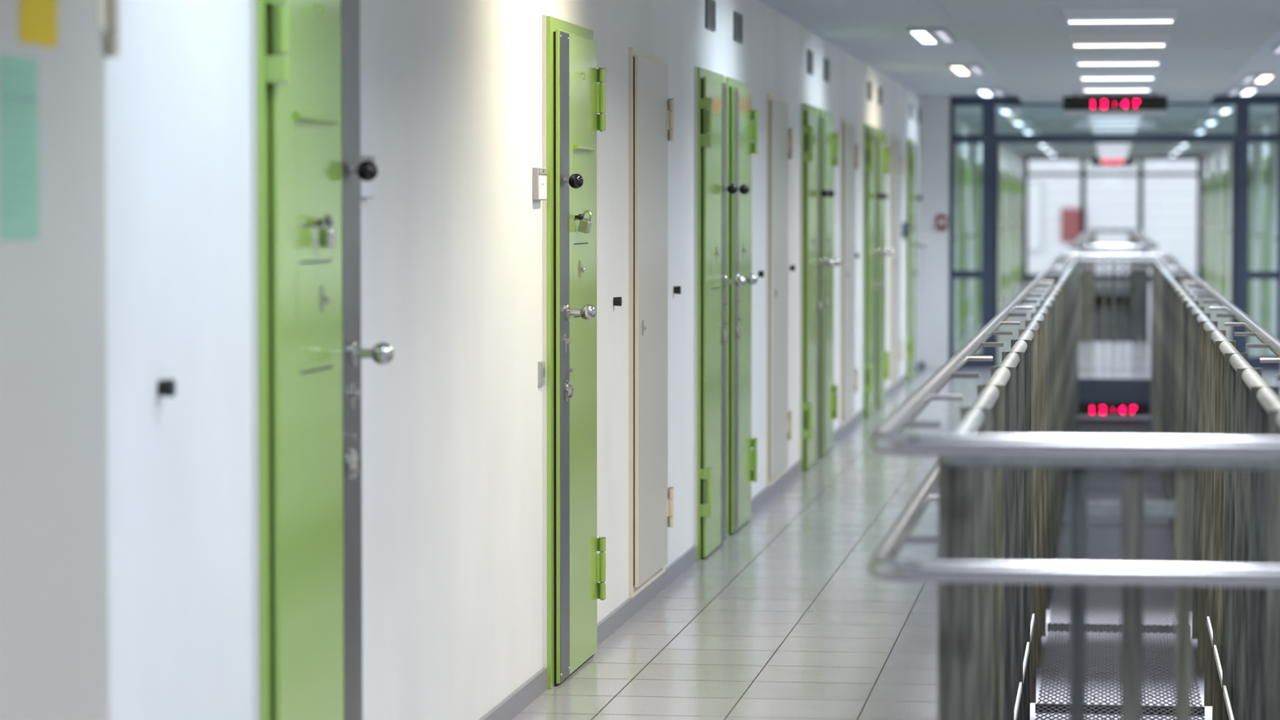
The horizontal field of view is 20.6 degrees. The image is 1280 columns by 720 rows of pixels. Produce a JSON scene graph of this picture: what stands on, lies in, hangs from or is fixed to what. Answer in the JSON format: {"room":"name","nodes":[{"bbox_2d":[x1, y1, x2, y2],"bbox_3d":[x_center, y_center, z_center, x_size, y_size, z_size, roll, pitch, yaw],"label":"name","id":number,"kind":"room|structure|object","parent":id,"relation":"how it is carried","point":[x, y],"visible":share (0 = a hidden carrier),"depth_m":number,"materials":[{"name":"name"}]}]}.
{"room":"prison interior","nodes":[
{"label":"prison interior","id":0,"kind":"room"},
{"bbox_2d":[105,0,1025,719],"bbox_3d":[2.892,-1.368,36.210,0.250,3.120,78.600,0,3,8],"label":"wall","id":1,"kind":"structure","parent":0,"point":[451,91],"depth_m":9.36,"materials":[{"name":"white paint"}]},
{"bbox_2d":[0,0,119,719],"bbox_3d":[-1.003,0.186,5.823,0.058,2.067,0.987,0,3,8],"label":"door","id":2,"kind":"structure","parent":1,"relation":"in","point":[55,591],"depth_m":5.95,"materials":[{"name":"white metal"}]},
{"bbox_2d":[0,53,39,240],"bbox_3d":[-1.007,-0.344,5.724,0.001,0.297,0.210,0,3,8],"label":"notice sheet","id":3,"kind":"object","parent":2,"relation":"attached to","point":[19,76],"visible":1,"depth_m":5.72,"materials":[{"name":"green paper"}]},
{"bbox_2d":[18,0,57,47],"bbox_3d":[-0.993,-0.669,5.820,0.001,0.297,0.210,0,3,8],"label":"notice sheet","id":4,"kind":"object","parent":2,"relation":"attached to","point":[37,19],"visible":1,"depth_m":5.83,"materials":[{"name":"yellow paper"}]},
{"bbox_2d":[156,378,175,396],"bbox_3d":[-0.901,0.053,6.704,0.030,0.034,0.034,0,3,8],"label":"door stop","id":5,"kind":"object","parent":1,"relation":"attached to","point":[166,388],"visible":1,"depth_m":6.69,"materials":[{"name":"black rubber"}]},
{"bbox_2d":[249,0,394,719],"bbox_3d":[-0.682,0.123,7.892,0.148,2.149,0.951,0,3,8],"label":"door","id":6,"kind":"structure","parent":1,"relation":"in","point":[306,166],"depth_m":7.73,"materials":[{"name":"green metal"}]},
{"bbox_2d":[318,213,335,248],"bbox_3d":[-0.692,-0.285,7.806,0.022,0.077,0.041,-2,3,-42],"label":"padlock","id":7,"kind":"object","parent":6,"relation":"hanging from","point":[326,236],"visible":1,"depth_m":7.79,"materials":[{"name":"grey metal"}]},
{"bbox_2d":[360,155,374,198],"bbox_3d":[-0.664,-0.441,8.486,0.024,0.102,0.160,0,3,8],"label":"panel","id":8,"kind":"object","parent":1,"relation":"attached to","point":[367,188],"visible":0.41,"depth_m":8.48,"materials":[{"name":"grey plastic"}]},
{"bbox_2d":[532,167,546,199],"bbox_3d":[-0.315,-0.554,11.102,0.024,0.102,0.160,0,3,8],"label":"panel","id":9,"kind":"object","parent":1,"relation":"attached to","point":[539,174],"visible":1,"depth_m":11.03,"materials":[{"name":"grey plastic"}]},
{"bbox_2d":[537,360,545,386],"bbox_3d":[-0.311,0.043,11.194,0.013,0.078,0.075,0,3,8],"label":"switch","id":10,"kind":"object","parent":1,"relation":"attached to","point":[541,365],"visible":1,"depth_m":11.16,"materials":[{"name":"grey plastic"}]},
{"bbox_2d":[542,14,605,688],"bbox_3d":[-0.175,-0.042,11.699,0.148,2.149,0.951,0,3,8],"label":"door","id":11,"kind":"structure","parent":1,"relation":"in","point":[573,570],"depth_m":11.47,"materials":[{"name":"green metal"}]},
{"bbox_2d":[577,209,591,233],"bbox_3d":[-0.180,-0.456,11.644,0.050,0.078,0.022,2,3,36],"label":"padlock","id":12,"kind":"object","parent":11,"relation":"hanging from","point":[584,225],"visible":1,"depth_m":11.64,"materials":[{"name":"grey metal"}]},
{"bbox_2d":[628,48,674,597],"bbox_3d":[0.051,-0.157,13.736,0.058,2.067,0.987,0,3,8],"label":"door","id":13,"kind":"structure","parent":1,"relation":"in","point":[651,113],"depth_m":13.53,"materials":[{"name":"beige metal"}]},
{"bbox_2d":[479,360,921,719],"bbox_3d":[0.266,0.833,15.561,0.014,0.069,36.820,0,3,8],"label":"baseboard","id":14,"kind":"structure","parent":1,"relation":"attached to","point":[517,700],"depth_m":13.55,"materials":[{"name":"grey tile"}]},
{"bbox_2d":[705,0,715,31],"bbox_3d":[0.316,-1.553,15.845,0.012,0.138,0.330,0,3,8],"label":"air vent","id":15,"kind":"object","parent":1,"relation":"in","point":[710,5],"visible":1,"depth_m":15.84,"materials":[{"name":"grey metal"}]},
{"bbox_2d":[693,66,746,560],"bbox_3d":[0.370,-0.219,15.795,0.148,2.149,0.951,0,3,8],"label":"door","id":16,"kind":"structure","parent":1,"relation":"in","point":[711,281],"depth_m":15.52,"materials":[{"name":"green metal"}]},
{"bbox_2d":[733,11,742,43],"bbox_3d":[0.473,-1.604,17.023,0.012,0.138,0.330,0,3,8],"label":"air vent","id":17,"kind":"object","parent":1,"relation":"in","point":[737,17],"visible":1,"depth_m":16.98,"materials":[{"name":"grey metal"}]},
{"bbox_2d":[724,75,758,536],"bbox_3d":[0.521,-0.268,16.928,0.148,2.149,0.951,0,3,8],"label":"door","id":18,"kind":"structure","parent":1,"relation":"in","point":[741,131],"depth_m":16.76,"materials":[{"name":"green metal"}]},
{"bbox_2d":[765,93,792,486],"bbox_3d":[0.756,-0.386,19.029,0.058,2.067,0.987,0,3,8],"label":"door","id":19,"kind":"structure","parent":1,"relation":"in","point":[779,429],"depth_m":18.80,"materials":[{"name":"beige metal"}]},
{"bbox_2d":[806,49,813,75],"bbox_3d":[1.018,-1.781,21.113,0.012,0.138,0.330,0,3,8],"label":"air vent","id":20,"kind":"object","parent":1,"relation":"in","point":[810,55],"visible":1,"depth_m":21.06,"materials":[{"name":"grey metal"}]},
{"bbox_2d":[799,102,835,471],"bbox_3d":[1.064,-0.445,20.999,0.148,2.149,0.951,0,3,8],"label":"door","id":21,"kind":"structure","parent":1,"relation":"in","point":[810,263],"depth_m":20.65,"materials":[{"name":"green metal"}]},
{"bbox_2d":[822,57,829,81],"bbox_3d":[1.178,-1.833,22.312,0.012,0.138,0.330,0,3,8],"label":"air vent","id":22,"kind":"object","parent":1,"relation":"in","point":[825,62],"visible":1,"depth_m":22.26,"materials":[{"name":"grey metal"}]},
{"bbox_2d":[817,107,840,457],"bbox_3d":[1.208,-0.491,22.078,0.148,2.149,0.951,0,3,8],"label":"door","id":23,"kind":"structure","parent":1,"relation":"in","point":[828,401],"depth_m":21.97,"materials":[{"name":"green metal"}]},
{"bbox_2d":[840,118,858,426],"bbox_3d":[1.437,-0.608,24.139,0.058,2.067,0.987,0,3,8],"label":"door","id":24,"kind":"structure","parent":1,"relation":"in","point":[849,375],"depth_m":23.89,"materials":[{"name":"beige metal"}]},
{"bbox_2d":[866,80,871,101],"bbox_3d":[1.714,-2.007,26.332,0.012,0.138,0.330,0,3,8],"label":"air vent","id":25,"kind":"object","parent":1,"relation":"in","point":[868,83],"visible":1,"depth_m":26.25,"materials":[{"name":"grey metal"}]},
{"bbox_2d":[862,123,888,417],"bbox_3d":[1.757,-0.670,26.198,0.148,2.149,0.951,0,3,8],"label":"door","id":26,"kind":"structure","parent":1,"relation":"in","point":[869,251],"depth_m":25.80,"materials":[{"name":"green metal"}]},
{"bbox_2d":[877,86,882,105],"bbox_3d":[1.873,-2.059,27.531,0.012,0.138,0.330,0,3,8],"label":"air vent","id":27,"kind":"object","parent":1,"relation":"in","point":[879,89],"visible":1,"depth_m":27.47,"materials":[{"name":"grey metal"}]},
{"bbox_2d":[875,127,893,408],"bbox_3d":[1.904,-0.718,27.307,0.148,2.149,0.951,0,3,8],"label":"door","id":28,"kind":"structure","parent":1,"relation":"in","point":[882,157],"depth_m":27.19,"materials":[{"name":"green metal"}]},
{"bbox_2d":[888,134,903,386],"bbox_3d":[2.140,-0.836,29.418,0.058,2.067,0.987,0,3,8],"label":"door","id":29,"kind":"structure","parent":1,"relation":"in","point":[896,161],"depth_m":29.14,"materials":[{"name":"beige metal"}]},
{"bbox_2d":[904,137,926,381],"bbox_3d":[2.477,-0.904,31.606,0.148,2.149,0.951,0,3,8],"label":"door","id":30,"kind":"structure","parent":1,"relation":"in","point":[911,273],"depth_m":31.21,"materials":[{"name":"green metal"}]},
{"bbox_2d":[957,155,971,336],"bbox_3d":[3.925,-1.374,42.469,0.148,2.149,0.950,0,3,8],"label":"door","id":31,"kind":"structure","parent":1,"relation":"in","point":[962,171],"depth_m":42.10,"materials":[{"name":"green metal"}]},
{"bbox_2d":[964,157,974,332],"bbox_3d":[4.076,-1.424,43.608,0.148,2.149,0.950,0,3,8],"label":"door","id":32,"kind":"structure","parent":1,"relation":"in","point":[969,172],"depth_m":43.55,"materials":[{"name":"green metal"}]},
{"bbox_2d":[974,161,982,321],"bbox_3d":[4.629,-1.603,47.757,0.148,2.149,0.950,0,3,8],"label":"door","id":33,"kind":"structure","parent":1,"relation":"in","point":[978,167],"depth_m":47.36,"materials":[{"name":"green metal"}]},
{"bbox_2d":[979,162,982,318],"bbox_3d":[4.781,-1.653,48.896,0.148,2.149,0.950,0,3,8],"label":"door","id":34,"kind":"structure","parent":1,"relation":"in","point":[980,163],"depth_m":48.50,"materials":[{"name":"green metal"}]},
{"bbox_2d":[999,169,1008,301],"bbox_3d":[6.038,-2.062,58.334,0.148,2.149,0.950,0,3,8],"label":"door","id":35,"kind":"structure","parent":1,"relation":"in","point":[1002,278],"depth_m":57.93,"materials":[{"name":"green metal"}]},
{"bbox_2d":[1003,170,1011,298],"bbox_3d":[6.190,-2.111,59.473,0.148,2.149,0.950,0,3,8],"label":"door","id":36,"kind":"structure","parent":1,"relation":"in","point":[1004,171],"depth_m":59.37,"materials":[{"name":"green metal"}]},
{"bbox_2d":[1008,173,1017,293],"bbox_3d":[6.743,-2.291,63.622,0.148,2.149,0.950,0,3,8],"label":"door","id":37,"kind":"structure","parent":1,"relation":"in","point":[1011,184],"depth_m":63.21,"materials":[{"name":"green metal"}]},
{"bbox_2d":[1012,173,1019,290],"bbox_3d":[6.895,-2.340,64.761,0.148,2.149,0.950,0,3,8],"label":"door","id":38,"kind":"structure","parent":1,"relation":"in","point":[1018,225],"depth_m":64.87,"materials":[{"name":"green metal"}]},
{"bbox_2d":[1016,175,1024,286],"bbox_3d":[7.448,-2.520,68.911,0.148,2.149,0.950,0,3,8],"label":"door","id":39,"kind":"structure","parent":1,"relation":"in","point":[1019,184],"depth_m":68.51,"materials":[{"name":"green metal"}]},
{"bbox_2d":[1019,176,1026,284],"bbox_3d":[7.599,-2.569,70.050,0.148,2.149,0.950,0,3,8],"label":"door","id":40,"kind":"structure","parent":1,"relation":"in","point":[1020,176],"depth_m":70.20,"materials":[{"name":"green metal"}]},
{"bbox_2d":[511,280,1279,719],"bbox_3d":[4.837,0.092,36.014,3.676,0.220,78.600,0,3,8],"label":"floor","id":41,"kind":"structure","parent":0,"point":[786,618],"depth_m":13.39,"materials":[{"name":"grey tile"}]},
{"bbox_2d":[866,253,1279,719],"bbox_3d":[2.660,0.317,19.653,1.007,1.486,26.443,0,3,8],"label":"railing","id":42,"kind":"object","parent":41,"relation":"attached to","point":[1000,478],"visible":1,"depth_m":9.24,"materials":[{"name":"silver metal"}]},
{"bbox_2d":[1047,584,1175,633],"bbox_3d":[2.383,1.183,17.608,0.650,0.036,2.658,0,3,8],"label":"stair","id":43,"kind":"structure","parent":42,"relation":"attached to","point":[1088,624],"depth_m":17.00,"materials":[{"name":"grey metal"}]},
{"bbox_2d":[1076,418,1152,435],"bbox_3d":[4.145,0.611,30.828,0.650,0.036,2.658,0,3,8],"label":"safety net","id":44,"kind":"object","parent":42,"relation":"attached to","point":[1098,426],"visible":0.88,"depth_m":30.94,"materials":[{"name":"grey metal"}]},
{"bbox_2d":[1062,488,1169,528],"bbox_3d":[3.088,0.954,22.896,0.650,0.036,2.658,0,3,8],"label":"safety net","id":45,"kind":"object","parent":42,"relation":"attached to","point":[1153,521],"visible":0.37,"depth_m":23.25,"materials":[{"name":"grey metal"}]},
{"bbox_2d":[1057,522,1175,563],"bbox_3d":[2.736,1.069,20.252,0.650,0.036,2.658,0,3,8],"label":"safety net","id":46,"kind":"object","parent":42,"relation":"attached to","point":[1149,533],"visible":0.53,"depth_m":20.26,"materials":[{"name":"grey metal"}]},
{"bbox_2d":[1035,624,1204,716],"bbox_3d":[2.031,1.298,14.963,0.650,0.036,2.658,0,3,8],"label":"stair","id":47,"kind":"structure","parent":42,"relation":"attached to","point":[1045,704],"depth_m":14.69,"materials":[{"name":"grey metal"}]},
{"bbox_2d":[1035,705,1204,719],"bbox_3d":[1.679,1.412,12.319,0.650,0.036,2.658,0,3,8],"label":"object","id":48,"kind":"object","parent":42,"relation":"attached to","point":[1037,707],"visible":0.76,"depth_m":13.46,"materials":[{"name":"grey metal"}]},
{"bbox_2d":[1069,227,1159,342],"bbox_3d":[7.450,-1.240,55.602,1.007,1.486,31.843,0,3,8],"label":"railing","id":49,"kind":"object","parent":41,"relation":"attached to","point":[1138,273],"visible":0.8,"depth_m":40.32,"materials":[{"name":"silver metal"}]},
{"bbox_2d":[1094,305,1128,309],"bbox_3d":[9.121,-1.007,68.174,0.650,0.036,2.658,0,3,8],"label":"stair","id":50,"kind":"structure","parent":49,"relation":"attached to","point":[1097,307],"depth_m":67.99,"materials":[{"name":"grey metal"}]},
{"bbox_2d":[1094,309,1129,313],"bbox_3d":[8.768,-0.892,65.530,0.650,0.036,2.658,0,3,8],"label":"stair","id":51,"kind":"structure","parent":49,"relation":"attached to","point":[1096,311],"depth_m":65.34,"materials":[{"name":"grey metal"}]},
{"bbox_2d":[1095,301,1128,306],"bbox_3d":[9.473,-1.121,70.818,0.650,0.036,2.658,0,3,8],"label":"safety net","id":52,"kind":"object","parent":49,"relation":"attached to","point":[1098,303],"visible":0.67,"depth_m":70.88,"materials":[{"name":"grey"}]},
{"bbox_2d":[1094,313,1130,317],"bbox_3d":[8.416,-0.778,62.885,0.650,0.036,2.658,0,3,8],"label":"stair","id":53,"kind":"structure","parent":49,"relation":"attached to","point":[1096,315],"depth_m":62.89,"materials":[{"name":"grey metal"}]},
{"bbox_2d":[1094,333,1131,341],"bbox_3d":[7.007,-0.320,52.309,0.650,0.036,2.658,0,3,8],"label":"safety net","id":54,"kind":"object","parent":49,"relation":"attached to","point":[1097,336],"visible":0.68,"depth_m":52.27,"materials":[{"name":"grey"}]},
{"bbox_2d":[1078,378,1151,403],"bbox_3d":[2.621,0.813,19.377,0.800,0.218,25.000,0,3,8],"label":"trim","id":55,"kind":"structure","parent":41,"relation":"attached to","point":[1090,390],"depth_m":31.74,"materials":[{"name":"grey"}]},
{"bbox_2d":[1078,402,1150,419],"bbox_3d":[4.385,0.441,32.706,0.900,0.215,0.162,0,3,8],"label":"digital clock","id":56,"kind":"object","parent":55,"relation":"attached to","point":[1086,410],"visible":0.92,"depth_m":32.63,"materials":[{"name":"grey"}]},
{"bbox_2d":[920,96,950,360],"bbox_3d":[2.838,-1.227,33.870,0.263,2.600,0.300,0,3,8],"label":"wall","id":57,"kind":"structure","parent":0,"point":[935,110],"depth_m":33.73,"materials":[{"name":"white paint"}]},
{"bbox_2d":[921,360,946,368],"bbox_3d":[2.818,0.044,33.770,0.263,0.069,0.014,0,3,8],"label":"baseboard","id":58,"kind":"structure","parent":57,"relation":"attached to","point":[928,364],"depth_m":33.77,"materials":[{"name":"white paint"}]},
{"bbox_2d":[936,215,946,230],"bbox_3d":[2.878,-1.312,33.689,0.100,0.142,0.043,0,3,8],"label":"button","id":59,"kind":"object","parent":57,"relation":"attached to","point":[941,220],"visible":1,"depth_m":33.67,"materials":[{"name":"red plastic"}]},
{"bbox_2d":[948,94,1279,369],"bbox_3d":[4.534,-1.218,33.675,3.150,2.600,0.100,0,3,8],"label":"door frame","id":60,"kind":"structure","parent":57,"relation":"in","point":[989,140],"depth_m":33.61,"materials":[{"name":"blue"}]},
{"bbox_2d":[759,0,1279,157],"bbox_3d":[4.837,-2.765,35.890,3.676,0.300,78.600,0,3,8],"label":"ceiling","id":61,"kind":"structure","parent":0,"point":[873,32],"depth_m":24.87,"materials":[{"name":"grey"}]},
{"bbox_2d":[905,26,955,43],"bbox_3d":[1.775,-1.977,21.489,0.230,0.030,1.440,0,3,8],"label":"ceiling light","id":62,"kind":"object","parent":61,"relation":"attached to","point":[921,34],"visible":1,"depth_m":21.17,"materials":[{"name":"white plastic"}]},
{"bbox_2d":[946,63,985,74],"bbox_3d":[2.474,-2.204,26.738,0.230,0.030,1.440,0,3,8],"label":"ceiling light","id":63,"kind":"object","parent":61,"relation":"attached to","point":[957,68],"visible":1,"depth_m":26.39,"materials":[{"name":"white plastic"}]},
{"bbox_2d":[974,88,1005,96],"bbox_3d":[3.187,-2.436,32.085,0.230,0.030,1.440,0,3,8],"label":"ceiling light","id":64,"kind":"object","parent":61,"relation":"attached to","point":[981,91],"visible":1,"depth_m":31.65,"materials":[{"name":"white plastic"}]},
{"bbox_2d":[996,107,1022,114],"bbox_3d":[4.018,-2.706,38.325,0.230,0.030,1.440,0,3,8],"label":"ceiling light","id":65,"kind":"object","parent":61,"relation":"attached to","point":[1002,110],"visible":1,"depth_m":37.80,"materials":[{"name":"white plastic"}]},
{"bbox_2d":[1011,120,1032,124],"bbox_3d":[4.722,-2.935,43.613,0.230,0.030,1.440,0,3,8],"label":"ceiling light","id":66,"kind":"object","parent":61,"relation":"attached to","point":[1014,122],"visible":1,"depth_m":43.13,"materials":[{"name":"white plastic"}]},
{"bbox_2d":[1196,119,1218,124],"bbox_3d":[6.971,-2.922,43.314,0.230,0.030,1.440,0,3,8],"label":"ceiling light","id":67,"kind":"object","parent":61,"relation":"attached to","point":[1208,122],"visible":1,"depth_m":42.78,"materials":[{"name":"white plastic"}]},
{"bbox_2d":[1208,106,1234,113],"bbox_3d":[6.266,-2.693,38.026,0.230,0.030,1.440,0,3,8],"label":"ceiling light","id":68,"kind":"object","parent":61,"relation":"attached to","point":[1214,109],"visible":1,"depth_m":37.49,"materials":[{"name":"white"}]},
{"bbox_2d":[1227,86,1259,95],"bbox_3d":[5.435,-2.423,31.786,0.230,0.030,1.440,0,3,8],"label":"ceiling light","id":69,"kind":"object","parent":61,"relation":"attached to","point":[1242,91],"visible":1,"depth_m":31.32,"materials":[{"name":"white plastic"}]},
{"bbox_2d":[1240,72,1276,82],"bbox_3d":[4.999,-2.281,28.518,0.230,0.030,1.440,0,3,8],"label":"ceiling light","id":70,"kind":"object","parent":61,"relation":"attached to","point":[1249,77],"visible":1,"depth_m":28.14,"materials":[{"name":"white plastic"}]},
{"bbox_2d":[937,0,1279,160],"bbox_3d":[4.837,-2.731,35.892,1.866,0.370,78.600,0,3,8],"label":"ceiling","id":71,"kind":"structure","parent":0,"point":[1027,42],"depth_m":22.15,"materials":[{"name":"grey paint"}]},
{"bbox_2d":[1090,158,1134,166],"bbox_3d":[9.660,-4.068,72.097,0.900,0.215,0.162,0,3,8],"label":"digital clock","id":72,"kind":"object","parent":71,"relation":"hanging from","point":[1094,162],"visible":0.99,"depth_m":72.03,"materials":[{"name":"grey"}]},
{"bbox_2d":[1095,146,1131,151],"bbox_3d":[7.846,-3.497,58.480,0.584,0.053,0.600,0,3,8],"label":"ceiling light","id":73,"kind":"object","parent":71,"relation":"attached to","point":[1097,148],"visible":0.96,"depth_m":58.27,"materials":[{"name":"white plastic"}]},
{"bbox_2d":[1094,142,1132,145],"bbox_3d":[7.141,-3.268,53.192,0.584,0.053,0.600,0,3,8],"label":"ceiling light","id":74,"kind":"object","parent":71,"relation":"attached to","point":[1096,144],"visible":0.71,"depth_m":53.15,"materials":[{"name":"white"}]},
{"bbox_2d":[1094,144,1132,147],"bbox_3d":[7.494,-3.383,55.836,0.584,0.053,0.600,0,3,8],"label":"ceiling light","id":75,"kind":"object","parent":71,"relation":"attached to","point":[1096,146],"visible":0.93,"depth_m":55.60,"materials":[{"name":"white plastic"}]},
{"bbox_2d":[1089,124,1138,129],"bbox_3d":[5.732,-2.810,42.615,0.584,0.053,0.600,0,3,8],"label":"ceiling light","id":76,"kind":"object","parent":71,"relation":"attached to","point":[1093,126],"visible":1,"depth_m":42.38,"materials":[{"name":"white plastic"}]},
{"bbox_2d":[1091,128,1137,133],"bbox_3d":[6.084,-2.925,45.260,0.584,0.053,0.600,0,3,8],"label":"ceiling light","id":77,"kind":"object","parent":71,"relation":"attached to","point":[1094,131],"visible":0.82,"depth_m":45.02,"materials":[{"name":"white plastic"}]},
{"bbox_2d":[1062,93,1167,115],"bbox_3d":[4.148,-2.250,30.803,0.900,0.215,0.162,0,3,8],"label":"digital clock","id":78,"kind":"object","parent":71,"relation":"hanging from","point":[1153,104],"visible":1,"depth_m":30.73,"materials":[{"name":"grey plastic"}]},
{"bbox_2d":[1088,119,1141,124],"bbox_3d":[5.380,-2.696,39.971,0.584,0.053,0.600,0,3,8],"label":"ceiling light","id":79,"kind":"object","parent":71,"relation":"attached to","point":[1093,122],"visible":1,"depth_m":39.74,"materials":[{"name":"white plastic"}]},
{"bbox_2d":[1088,115,1142,119],"bbox_3d":[5.027,-2.581,37.327,0.584,0.053,0.600,0,3,8],"label":"ceiling light","id":80,"kind":"object","parent":71,"relation":"attached to","point":[1091,117],"visible":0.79,"depth_m":37.25,"materials":[{"name":"white plastic"}]},
{"bbox_2d":[1082,93,1150,96],"bbox_3d":[4.204,-2.313,31.147,0.584,0.053,0.600,0,3,8],"label":"ceiling light","id":81,"kind":"object","parent":71,"relation":"attached to","point":[1084,95],"visible":0.29,"depth_m":30.87,"materials":[{"name":"white"}]},
{"bbox_2d":[1080,83,1153,91],"bbox_3d":[3.852,-2.199,28.503,0.584,0.053,0.600,0,3,8],"label":"ceiling light","id":82,"kind":"object","parent":71,"relation":"attached to","point":[1085,86],"visible":1,"depth_m":28.27,"materials":[{"name":"white plastic"}]},
{"bbox_2d":[1084,89,1149,91],"bbox_3d":[3.859,-2.181,28.558,0.524,0.013,0.070,0,3,8],"label":"diffuser","id":83,"kind":"object","parent":82,"relation":"attached to","point":[1084,90],"depth_m":28.53,"materials":[{"name":"white plastic"}]},
{"bbox_2d":[1076,70,1158,79],"bbox_3d":[3.499,-2.084,25.859,0.584,0.053,0.600,0,3,8],"label":"ceiling light","id":84,"kind":"object","parent":71,"relation":"attached to","point":[1084,74],"visible":1,"depth_m":25.63,"materials":[{"name":"grey"}]},
{"bbox_2d":[1081,77,1153,79],"bbox_3d":[3.507,-2.067,25.914,0.524,0.013,0.070,0,3,8],"label":"diffuser","id":85,"kind":"object","parent":84,"relation":"attached to","point":[1082,78],"depth_m":25.89,"materials":[{"name":"white plastic"}]},
{"bbox_2d":[1073,54,1163,65],"bbox_3d":[3.147,-1.970,23.215,0.584,0.053,0.600,0,3,8],"label":"ceiling light","id":86,"kind":"object","parent":71,"relation":"attached to","point":[1081,60],"visible":1,"depth_m":22.98,"materials":[{"name":"white"}]},
{"bbox_2d":[1078,62,1158,65],"bbox_3d":[3.154,-1.952,23.270,0.524,0.013,0.070,0,3,8],"label":"diffuser","id":87,"kind":"object","parent":86,"relation":"attached to","point":[1079,64],"depth_m":23.25,"materials":[{"name":"white plastic"}]},
{"bbox_2d":[1068,34,1170,47],"bbox_3d":[2.795,-1.855,20.571,0.584,0.053,0.600,0,3,8],"label":"ceiling light","id":88,"kind":"object","parent":71,"relation":"attached to","point":[1131,40],"visible":1,"depth_m":20.34,"materials":[{"name":"grey plastic"}]},
{"bbox_2d":[1074,44,1164,47],"bbox_3d":[2.802,-1.838,20.626,0.524,0.013,0.070,0,3,8],"label":"diffuser","id":89,"kind":"object","parent":88,"relation":"attached to","point":[1075,45],"depth_m":20.60,"materials":[{"name":"white plastic"}]},
{"bbox_2d":[1062,8,1179,23],"bbox_3d":[2.442,-1.741,17.926,0.584,0.053,0.600,0,3,8],"label":"ceiling light","id":90,"kind":"object","parent":71,"relation":"attached to","point":[1166,15],"visible":1,"depth_m":17.69,"materials":[{"name":"grey plastic"}]},
{"bbox_2d":[1068,19,1173,23],"bbox_3d":[2.450,-1.723,17.982,0.524,0.013,0.070,0,3,8],"label":"diffuser","id":91,"kind":"object","parent":90,"relation":"attached to","point":[1087,21],"depth_m":17.95,"materials":[{"name":"white plastic"}]},
{"bbox_2d":[1094,294,1131,319],"bbox_3d":[10.089,-0.212,75.490,4.176,2.590,0.200,0,3,8],"label":"staircase","id":92,"kind":"structure","parent":0,"point":[1098,297],"depth_m":75.34,"materials":[{"name":"grey metal"}]},
{"bbox_2d":[1030,419,1212,719],"bbox_3d":[5.458,2.688,40.790,4.176,0.200,70.000,0,3,8],"label":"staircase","id":93,"kind":"structure","parent":0,"point":[1200,673],"depth_m":34.80,"materials":[{"name":"grey metal"}]},
{"bbox_2d":[1200,114,1278,337],"bbox_3d":[6.783,-1.346,35.693,0.250,3.120,78.600,0,3,8],"label":"wall","id":94,"kind":"structure","parent":0,"point":[1220,159],"depth_m":46.44,"materials":[{"name":"white paint"}]},
{"bbox_2d":[1198,176,1206,281],"bbox_3d":[11.098,-2.549,69.594,0.148,2.149,0.950,0,3,8],"label":"door","id":95,"kind":"structure","parent":94,"relation":"in","point":[1205,176],"depth_m":69.35,"materials":[{"name":"green metal"}]},
{"bbox_2d":[1200,175,1208,284],"bbox_3d":[10.947,-2.500,68.456,0.148,2.149,0.950,0,3,8],"label":"door","id":96,"kind":"structure","parent":94,"relation":"in","point":[1206,184],"depth_m":68.03,"materials":[{"name":"green metal"}]},
{"bbox_2d":[1205,173,1214,287],"bbox_3d":[10.394,-2.320,64.306,0.148,2.149,0.950,0,3,8],"label":"door","id":97,"kind":"structure","parent":94,"relation":"in","point":[1211,243],"depth_m":63.98,"materials":[{"name":"green metal"}]},
{"bbox_2d":[1207,173,1217,290],"bbox_3d":[10.242,-2.271,63.167,0.148,2.149,0.950,0,3,8],"label":"door","id":98,"kind":"structure","parent":94,"relation":"in","point":[1215,177],"depth_m":62.75,"materials":[{"name":"green metal"}]},
{"bbox_2d":[1213,170,1223,294],"bbox_3d":[9.689,-2.091,59.018,0.148,2.149,0.950,0,3,8],"label":"door","id":99,"kind":"structure","parent":94,"relation":"in","point":[1221,174],"depth_m":58.72,"materials":[{"name":"green metal"}]},
{"bbox_2d":[1216,169,1226,297],"bbox_3d":[9.537,-2.042,57.879,0.148,2.149,0.950,0,3,8],"label":"door","id":100,"kind":"structure","parent":94,"relation":"in","point":[1224,174],"depth_m":57.45,"materials":[{"name":"green metal"}]},
{"bbox_2d":[1224,169,1232,302],"bbox_3d":[8.984,-1.862,53.729,0.148,2.149,0.950,0,3,8],"label":"door","id":101,"kind":"structure","parent":94,"relation":"in","point":[1225,228],"depth_m":53.92,"materials":[{"name":"green metal"}]},
{"bbox_2d":[1248,160,1253,318],"bbox_3d":[8.128,-1.584,47.302,0.148,2.149,0.950,0,3,8],"label":"door","id":102,"kind":"structure","parent":94,"relation":"in","point":[1251,163],"depth_m":46.86,"materials":[{"name":"green metal"}]},
{"bbox_2d":[1252,156,1266,327],"bbox_3d":[7.575,-1.404,43.153,0.148,2.149,0.950,0,3,8],"label":"door","id":103,"kind":"structure","parent":94,"relation":"in","point":[1262,162],"depth_m":42.94,"materials":[{"name":"green metal"}]},
{"bbox_2d":[1256,155,1271,333],"bbox_3d":[7.423,-1.355,42.014,0.148,2.149,0.950,0,3,8],"label":"door","id":104,"kind":"structure","parent":94,"relation":"in","point":[1268,162],"depth_m":41.59,"materials":[{"name":"green metal"}]},
{"label":"outside","id":105,"kind":"structure","parent":0,"visible":0},
{"bbox_3d":[12.271,0.647,92.301,40.000,0.200,34.000,0,3,8],"label":"floor","id":106,"kind":"structure","parent":105,"visible":0},
{"bbox_2d":[1024,156,1200,279],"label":"window","id":107,"kind":"structure","parent":106,"relation":"on","point":[1170,203],"depth_m":91.10,"materials":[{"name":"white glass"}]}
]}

